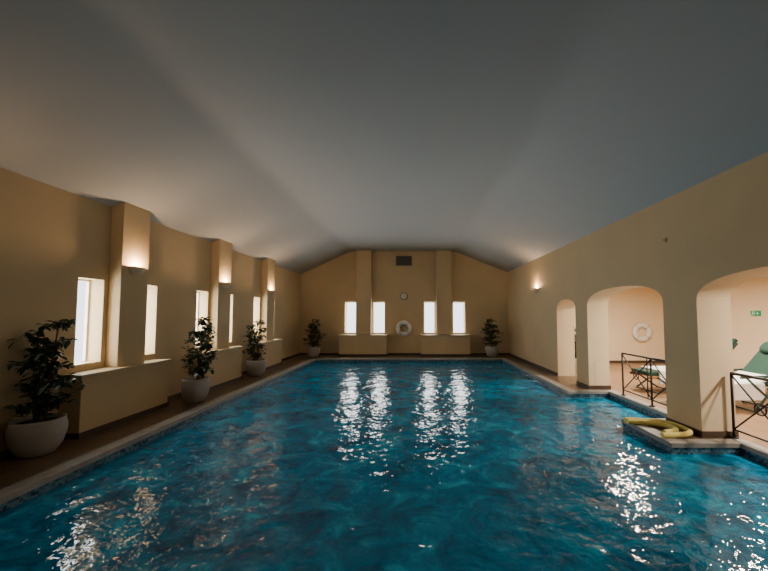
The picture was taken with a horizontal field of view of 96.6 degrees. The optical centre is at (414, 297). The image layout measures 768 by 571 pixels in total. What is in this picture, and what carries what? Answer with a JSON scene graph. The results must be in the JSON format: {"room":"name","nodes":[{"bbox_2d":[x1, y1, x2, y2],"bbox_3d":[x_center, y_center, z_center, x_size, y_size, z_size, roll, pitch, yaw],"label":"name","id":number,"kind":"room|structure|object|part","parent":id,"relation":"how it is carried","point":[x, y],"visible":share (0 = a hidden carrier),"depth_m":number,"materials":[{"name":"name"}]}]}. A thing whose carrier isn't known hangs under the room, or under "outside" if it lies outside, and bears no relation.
{"room":"indoor swimming pool","nodes":[
{"label":"indoor swimming pool","id":0,"kind":"room"},
{"bbox_2d":[0,167,300,451],"bbox_3d":[-4.770,0.432,5.385,0.260,3.700,17.400,0,-3,0],"label":"wall","id":1,"kind":"structure","parent":0,"point":[52,238],"depth_m":4.87,"materials":[{"name":"paint"}]},
{"bbox_2d":[74,279,90,362],"bbox_3d":[-4.860,0.345,4.864,0.040,1.220,0.390,0,-3,0],"label":"frame","id":2,"kind":"object","parent":1,"relation":"attached to","point":[88,282],"visible":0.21,"depth_m":5.04,"materials":[{"name":"beige"}]},
{"bbox_2d":[74,361,101,366],"bbox_3d":[-4.730,0.944,4.832,0.220,0.020,0.390,0,-3,0],"label":"sill","id":3,"kind":"structure","parent":1,"relation":"attached to","point":[84,362],"depth_m":4.88,"materials":[{"name":"paint"}]},
{"bbox_2d":[105,201,150,366],"bbox_3d":[-4.545,-0.207,5.418,0.190,2.540,0.520,0,-3,0],"label":"pilaster","id":4,"kind":"object","parent":1,"relation":"attached to","point":[130,223],"visible":0.89,"depth_m":5.28,"materials":[{"name":"paint"}]},
{"bbox_2d":[128,266,145,275],"bbox_3d":[-4.395,-0.408,5.429,0.111,0.137,0.299,0,-3,0],"label":"wall sconce","id":5,"kind":"object","parent":4,"relation":"attached to","point":[134,270],"visible":1,"depth_m":5.37,"materials":[{"name":"beige paint"}]},
{"bbox_2d":[0,353,299,458],"bbox_3d":[-4.633,1.845,5.311,0.015,0.070,16.800,0,-3,0],"label":"baseboard","id":6,"kind":"structure","parent":1,"relation":"attached to","point":[8,452],"depth_m":6.49,"materials":[{"name":"brown wood"}]},
{"bbox_2d":[195,292,198,345],"bbox_3d":[-4.860,0.479,7.420,0.040,1.220,0.390,0,-3,0],"label":"frame","id":7,"kind":"object","parent":1,"relation":"attached to","point":[197,307],"visible":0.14,"depth_m":7.60,"materials":[{"name":"beige"}]},
{"bbox_2d":[209,239,231,349],"bbox_3d":[-4.545,-0.073,7.975,0.190,2.540,0.520,0,-3,0],"label":"pilaster","id":8,"kind":"object","parent":1,"relation":"attached to","point":[221,251],"visible":0.8,"depth_m":7.80,"materials":[{"name":"paint"}]},
{"bbox_2d":[222,282,230,287],"bbox_3d":[-4.395,-0.275,7.985,0.111,0.137,0.299,0,-3,0],"label":"wall sconce","id":9,"kind":"object","parent":8,"relation":"attached to","point":[224,284],"visible":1,"depth_m":7.91,"materials":[{"name":"beige paint"}]},
{"bbox_2d":[260,258,274,340],"bbox_3d":[-4.545,0.061,10.531,0.190,2.540,0.520,0,-3,0],"label":"pilaster","id":10,"kind":"object","parent":1,"relation":"attached to","point":[268,264],"visible":0.84,"depth_m":10.33,"materials":[{"name":"paint"}]},
{"bbox_2d":[0,0,767,273],"bbox_3d":[-0.300,-1.877,5.506,9.400,1.355,17.400,0,-3,0],"label":"ceiling","id":11,"kind":"structure","parent":0,"point":[300,135],"depth_m":3.94,"materials":[{"name":"grey paint"}]},
{"bbox_2d":[0,355,767,489],"bbox_3d":[1.980,2.055,5.300,13.240,0.350,16.800,0,-3,0],"label":"floor","id":12,"kind":"structure","parent":0,"point":[13,469],"depth_m":5.49,"materials":[{"name":"tile"}]},
{"bbox_2d":[3,319,84,458],"bbox_3d":[-4.308,1.038,4.063,0.715,1.552,0.728,1,-3,-10],"label":"potted plant","id":13,"kind":"object","parent":12,"relation":"on","point":[40,434],"visible":1,"depth_m":3.91,"materials":[{"name":"plant"}]},
{"bbox_2d":[5,413,67,458],"bbox_3d":[-4.360,1.609,3.941,0.490,0.400,0.490,0,-3,0],"label":"pot","id":14,"kind":"object","parent":13,"relation":"attached to","point":[26,437],"depth_m":3.81,"materials":[{"name":"ceramic"}]},
{"bbox_2d":[58,359,171,438],"bbox_3d":[-4.480,1.465,5.221,0.320,0.820,1.640,0,-3,0],"label":"window seat ledge","id":15,"kind":"object","parent":12,"relation":"on","point":[110,397],"visible":0.77,"depth_m":4.92,"materials":[{"name":"paint"}]},
{"bbox_2d":[180,316,218,402],"bbox_3d":[-4.004,1.147,6.350,0.626,1.575,0.761,2,-4,-33],"label":"potted ficus","id":16,"kind":"object","parent":12,"relation":"on","point":[195,389],"visible":1,"depth_m":6.29,"materials":[{"name":"plant"}]},
{"bbox_2d":[180,376,209,402],"bbox_3d":[-4.070,1.718,6.319,0.470,0.430,0.470,0,-3,0],"label":"pot","id":17,"kind":"object","parent":16,"relation":"attached to","point":[193,389],"depth_m":6.16,"materials":[{"name":"ceramic"}]},
{"bbox_2d":[189,346,243,390],"bbox_3d":[-4.480,1.599,7.777,0.320,0.820,1.640,0,-3,0],"label":"window seat ledge","id":18,"kind":"object","parent":12,"relation":"on","point":[227,368],"visible":0.62,"depth_m":7.80,"materials":[{"name":"paint"}]},
{"bbox_2d":[243,319,266,375],"bbox_3d":[-4.253,1.335,9.051,0.598,1.480,0.583,2,-4,-35],"label":"potted ficus","id":19,"kind":"object","parent":12,"relation":"on","point":[256,366],"visible":1,"depth_m":8.96,"materials":[{"name":"plant"}]},
{"bbox_2d":[246,358,266,375],"bbox_3d":[-4.200,1.864,9.015,0.500,0.420,0.500,0,-3,0],"label":"pot","id":20,"kind":"object","parent":19,"relation":"attached to","point":[255,366],"depth_m":8.84,"materials":[{"name":"ceramic"}]},
{"bbox_2d":[249,339,282,369],"bbox_3d":[-4.480,1.733,10.334,0.320,0.820,1.640,0,-3,0],"label":"window seat ledge","id":21,"kind":"object","parent":12,"relation":"on","point":[273,354],"visible":0.57,"depth_m":10.37,"materials":[{"name":"paint"}]},
{"bbox_2d":[303,319,325,357],"bbox_3d":[-3.852,1.550,12.924,0.896,1.457,0.890,-2,-4,37],"label":"potted ficus","id":22,"kind":"object","parent":12,"relation":"on","point":[313,351],"visible":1,"depth_m":12.79,"materials":[{"name":"plant"}]},
{"bbox_2d":[306,346,319,357],"bbox_3d":[-3.850,2.078,12.909,0.500,0.400,0.500,0,-3,0],"label":"pot","id":23,"kind":"object","parent":22,"relation":"attached to","point":[312,351],"depth_m":12.73,"materials":[{"name":"ceramic"}]},
{"bbox_2d":[338,334,387,355],"bbox_3d":[-2.040,1.900,13.514,1.940,0.820,0.410,0,-3,0],"label":"window seat ledge","id":24,"kind":"object","parent":12,"relation":"on","point":[349,344],"visible":0.98,"depth_m":13.34,"materials":[{"name":"paint"}]},
{"bbox_2d":[0,358,767,504],"bbox_3d":[0.215,1.871,4.774,7.990,0.062,15.730,0,-3,0],"label":"pool coping","id":25,"kind":"object","parent":12,"relation":"on","point":[13,491],"depth_m":4.50},
{"bbox_2d":[621,352,666,406],"bbox_3d":[4.130,1.479,5.956,0.090,0.846,1.740,0,-3,0],"label":"railing","id":26,"kind":"object","parent":25,"relation":"on","point":[651,398],"depth_m":6.06,"materials":[{"name":"metal"}]},
{"bbox_2d":[626,419,678,431],"bbox_3d":[3.343,1.804,4.743,0.494,0.066,0.526,0,-3,0],"label":"noodle","id":27,"kind":"object","parent":25,"relation":"on","point":[671,428],"depth_m":4.87,"materials":[{"name":"yellow plastic"}]},
{"bbox_2d":[624,417,692,437],"bbox_3d":[3.416,1.804,4.742,0.601,0.066,0.728,0,-3,0],"label":"noodle","id":28,"kind":"object","parent":25,"relation":"on","point":[687,432],"depth_m":4.48,"materials":[{"name":"yellow plastic"}]},
{"bbox_2d":[729,372,767,441],"bbox_3d":[4.130,1.342,3.354,0.090,0.846,2.250,0,-3,0],"label":"railing","id":29,"kind":"object","parent":25,"relation":"on","point":[734,429],"depth_m":4.29,"materials":[{"name":"black metal"}]},
{"bbox_2d":[420,334,470,355],"bbox_3d":[1.200,1.900,13.514,1.980,0.820,0.410,0,-3,0],"label":"window seat ledge","id":30,"kind":"object","parent":12,"relation":"on","point":[431,344],"visible":0.98,"depth_m":13.34,"materials":[{"name":"paint"}]},
{"bbox_2d":[480,319,501,356],"bbox_3d":[2.882,1.556,13.108,0.868,1.465,0.871,1,-3,-26],"label":"potted ficus","id":31,"kind":"object","parent":12,"relation":"on","point":[491,351],"visible":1,"depth_m":12.99,"materials":[{"name":"plant"}]},
{"bbox_2d":[574,328,576,372],"bbox_3d":[4.475,1.465,9.562,0.494,1.275,0.683,0,-3,0],"label":"potted ficus","id":32,"kind":"object","parent":12,"relation":"on","point":[575,328],"visible":0.12,"depth_m":9.47,"materials":[{"name":"ceramic"}]},
{"bbox_2d":[629,338,737,393],"bbox_3d":[5.690,1.414,7.236,1.879,1.142,0.724,0,-3,0],"label":"sun lounger","id":33,"kind":"object","parent":12,"relation":"on","point":[655,373],"visible":0.24,"depth_m":7.04,"materials":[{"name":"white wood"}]},
{"bbox_3d":[5.425,1.650,7.223,1.350,0.060,0.660,0,-3,0],"label":"seat frame","id":34,"kind":"part","parent":33,"relation":"part of","materials":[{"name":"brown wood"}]},
{"bbox_2d":[640,366,664,371],"bbox_3d":[5.528,1.466,7.233,1.105,0.148,0.600,0,-3,0],"label":"towel","id":35,"kind":"object","parent":33,"relation":"hanging from","point":[661,368],"depth_m":7.20,"materials":[{"name":"white fabric"}]},
{"bbox_2d":[659,371,665,383],"bbox_3d":[5.425,1.629,6.907,0.950,0.270,0.035,0,-3,0],"label":"drape","id":36,"kind":"object","parent":33,"relation":"hanging from","point":[661,380],"depth_m":6.89,"materials":[{"name":"white fabric"}]},
{"bbox_2d":[631,338,737,375],"bbox_3d":[5.690,1.243,7.245,1.879,0.756,0.560,0,-3,0],"label":"cushion","id":37,"kind":"object","parent":33,"relation":"on","point":[655,372],"depth_m":7.09,"materials":[{"name":"teal fabric"}]},
{"bbox_2d":[734,342,767,412],"bbox_3d":[5.540,1.346,5.938,1.879,1.142,0.724,0,-3,0],"label":"sun lounger","id":38,"kind":"object","parent":12,"relation":"on","point":[758,365],"visible":0.34,"depth_m":5.74,"materials":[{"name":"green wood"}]},
{"bbox_2d":[734,384,764,399],"bbox_3d":[5.275,1.561,5.609,0.950,0.270,0.035,0,-3,0],"label":"drape","id":39,"kind":"object","parent":38,"relation":"hanging from","point":[756,391],"depth_m":5.59,"materials":[{"name":"white fabric"}]},
{"bbox_2d":[734,370,766,383],"bbox_3d":[5.378,1.399,5.935,1.105,0.148,0.600,0,-3,0],"label":"towel","id":40,"kind":"object","parent":38,"relation":"hanging from","point":[748,372],"depth_m":5.84,"materials":[{"name":"white fabric"}]},
{"bbox_2d":[741,350,767,385],"bbox_3d":[5.540,1.175,5.947,1.879,0.756,0.560,0,-3,0],"label":"cushion","id":41,"kind":"object","parent":38,"relation":"on","point":[758,365],"depth_m":6.00,"materials":[{"name":"teal fabric"}]},
{"bbox_2d":[759,342,767,353],"bbox_3d":[6.300,0.893,5.961,0.217,0.235,0.480,0,-3,0],"label":"pillow","id":42,"kind":"object","parent":38,"relation":"on","point":[763,349],"depth_m":6.09,"materials":[{"name":"teal fabric"}]},
{"bbox_2d":[300,251,508,352],"bbox_3d":[-0.170,0.280,13.934,9.540,4.900,0.260,0,-3,0],"label":"wall","id":43,"kind":"structure","parent":0,"point":[326,288],"depth_m":13.82,"materials":[{"name":"paint"}]},
{"bbox_2d":[346,302,355,332],"bbox_3d":[-2.610,0.839,13.995,0.440,1.270,0.040,0,-3,0],"label":"frame","id":44,"kind":"object","parent":43,"relation":"attached to","point":[346,302],"visible":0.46,"depth_m":13.98,"materials":[{"name":"beige"}]},
{"bbox_2d":[356,250,371,333],"bbox_3d":[-2.050,-0.253,13.712,0.600,3.460,0.240,0,-3,0],"label":"pilaster","id":45,"kind":"object","parent":43,"relation":"attached to","point":[363,257],"visible":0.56,"depth_m":13.59,"materials":[{"name":"paint"}]},
{"bbox_2d":[373,302,384,332],"bbox_3d":[-1.460,0.839,13.995,0.480,1.270,0.040,0,-3,0],"label":"frame","id":46,"kind":"object","parent":43,"relation":"attached to","point":[374,302],"visible":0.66,"depth_m":13.95,"materials":[{"name":"beige"}]},
{"bbox_2d":[300,353,507,354],"bbox_3d":[-0.440,2.285,13.692,8.400,0.070,0.015,0,-3,0],"label":"baseboard","id":47,"kind":"structure","parent":43,"relation":"attached to","point":[300,353],"depth_m":13.69,"materials":[{"name":"brown wood"}]},
{"bbox_2d":[396,256,411,265],"bbox_3d":[-0.450,-1.476,13.881,0.660,0.400,0.030,0,-3,0],"label":"air vent grille","id":48,"kind":"object","parent":43,"relation":"in","point":[400,260],"visible":1,"depth_m":13.88,"materials":[{"name":"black metal"}]},
{"bbox_2d":[396,320,411,336],"bbox_3d":[-0.450,1.248,13.678,0.665,0.665,0.134,0,-3,0],"label":"life ring","id":49,"kind":"object","parent":43,"relation":"attached to","point":[401,322],"visible":1,"depth_m":13.63,"materials":[{"name":"white plastic"}]},
{"bbox_2d":[400,293,407,299],"bbox_3d":[-0.450,-0.038,13.796,0.300,0.300,0.050,0,-3,0],"label":"wall clock","id":50,"kind":"object","parent":43,"relation":"attached to","point":[403,296],"visible":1,"depth_m":13.78,"materials":[{"name":"silver metal"}]},
{"bbox_2d":[424,302,434,332],"bbox_3d":[0.585,0.839,13.995,0.450,1.270,0.040,0,-3,0],"label":"frame","id":51,"kind":"object","parent":43,"relation":"attached to","point":[424,302],"visible":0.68,"depth_m":13.98,"materials":[{"name":"beige"}]},
{"bbox_2d":[436,250,451,333],"bbox_3d":[1.150,-0.253,13.712,0.600,3.460,0.240,0,-3,0],"label":"pilaster","id":52,"kind":"object","parent":43,"relation":"attached to","point":[443,257],"visible":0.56,"depth_m":13.59,"materials":[{"name":"paint"}]},
{"bbox_2d":[453,302,463,332],"bbox_3d":[1.780,0.839,13.995,0.480,1.270,0.040,0,-3,0],"label":"frame","id":53,"kind":"object","parent":43,"relation":"attached to","point":[453,302],"visible":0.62,"depth_m":14.00,"materials":[{"name":"beige"}]},
{"bbox_2d":[485,346,498,356],"bbox_3d":[2.950,2.086,13.059,0.500,0.400,0.500,0,-3,0],"label":"pot","id":54,"kind":"object","parent":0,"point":[491,351],"depth_m":12.88,"materials":[{"name":"ceramic"}]},
{"bbox_2d":[574,288,664,359],"bbox_3d":[6.455,0.847,11.572,4.490,2.720,0.200,0,-3,0],"label":"wall","id":55,"kind":"structure","parent":0,"point":[627,308],"depth_m":11.47,"materials":[{"name":"paint"}]},
{"bbox_2d":[632,322,651,341],"bbox_3d":[7.580,1.167,11.380,0.665,0.665,0.134,0,-3,0],"label":"life ring","id":56,"kind":"object","parent":55,"relation":"attached to","point":[639,325],"visible":1,"depth_m":11.34,"materials":[{"name":"white plastic"}]},
{"bbox_2d":[507,152,767,430],"bbox_3d":[3.985,0.203,5.397,0.450,3.360,17.400,0,-3,0],"label":"wall","id":57,"kind":"structure","parent":0,"point":[715,229],"depth_m":4.92,"materials":[{"name":"paint"}]},
{"bbox_2d":[508,353,738,437],"bbox_3d":[6.122,1.841,5.311,4.755,0.080,16.800,0,-3,0],"label":"baseboard","id":58,"kind":"structure","parent":57,"relation":"attached to","point":[703,434],"depth_m":7.34,"materials":[{"name":"brown wood"}]},
{"bbox_2d":[730,277,767,371],"bbox_3d":[8.600,0.462,4.232,0.200,2.720,14.500,0,-3,0],"label":"wall","id":59,"kind":"structure","parent":0,"point":[751,332],"depth_m":8.69,"materials":[{"name":"paint"}]},
{"bbox_2d":[750,311,760,315],"bbox_3d":[8.476,0.405,8.490,0.047,0.130,0.236,0,-3,0],"label":"exit sign","id":60,"kind":"object","parent":59,"relation":"attached to","point":[753,313],"visible":1,"depth_m":8.47,"materials":[{"name":"green plastic"}]},
{"bbox_3d":[0.180,3.326,4.707,7.960,0.150,15.750,0,-3,0],"label":"basin","id":61,"kind":"object","parent":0,"visible":0},
{"bbox_2d":[0,360,767,513],"bbox_3d":[0.255,2.574,4.697,7.910,1.350,15.650,0,-3,0],"label":"pool waterline tiles","id":62,"kind":"object","parent":61,"relation":"on","point":[38,491],"visible":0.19,"depth_m":4.58,"materials":[{"name":"tile"}]},
{"bbox_2d":[0,362,767,570],"bbox_3d":[0.220,2.214,4.696,7.740,0.470,15.590,0,-3,0],"label":"pool water","id":63,"kind":"object","parent":62,"relation":"in","point":[324,466],"visible":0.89,"depth_m":3.40,"materials":[{"name":"blue liquid"}]}
]}

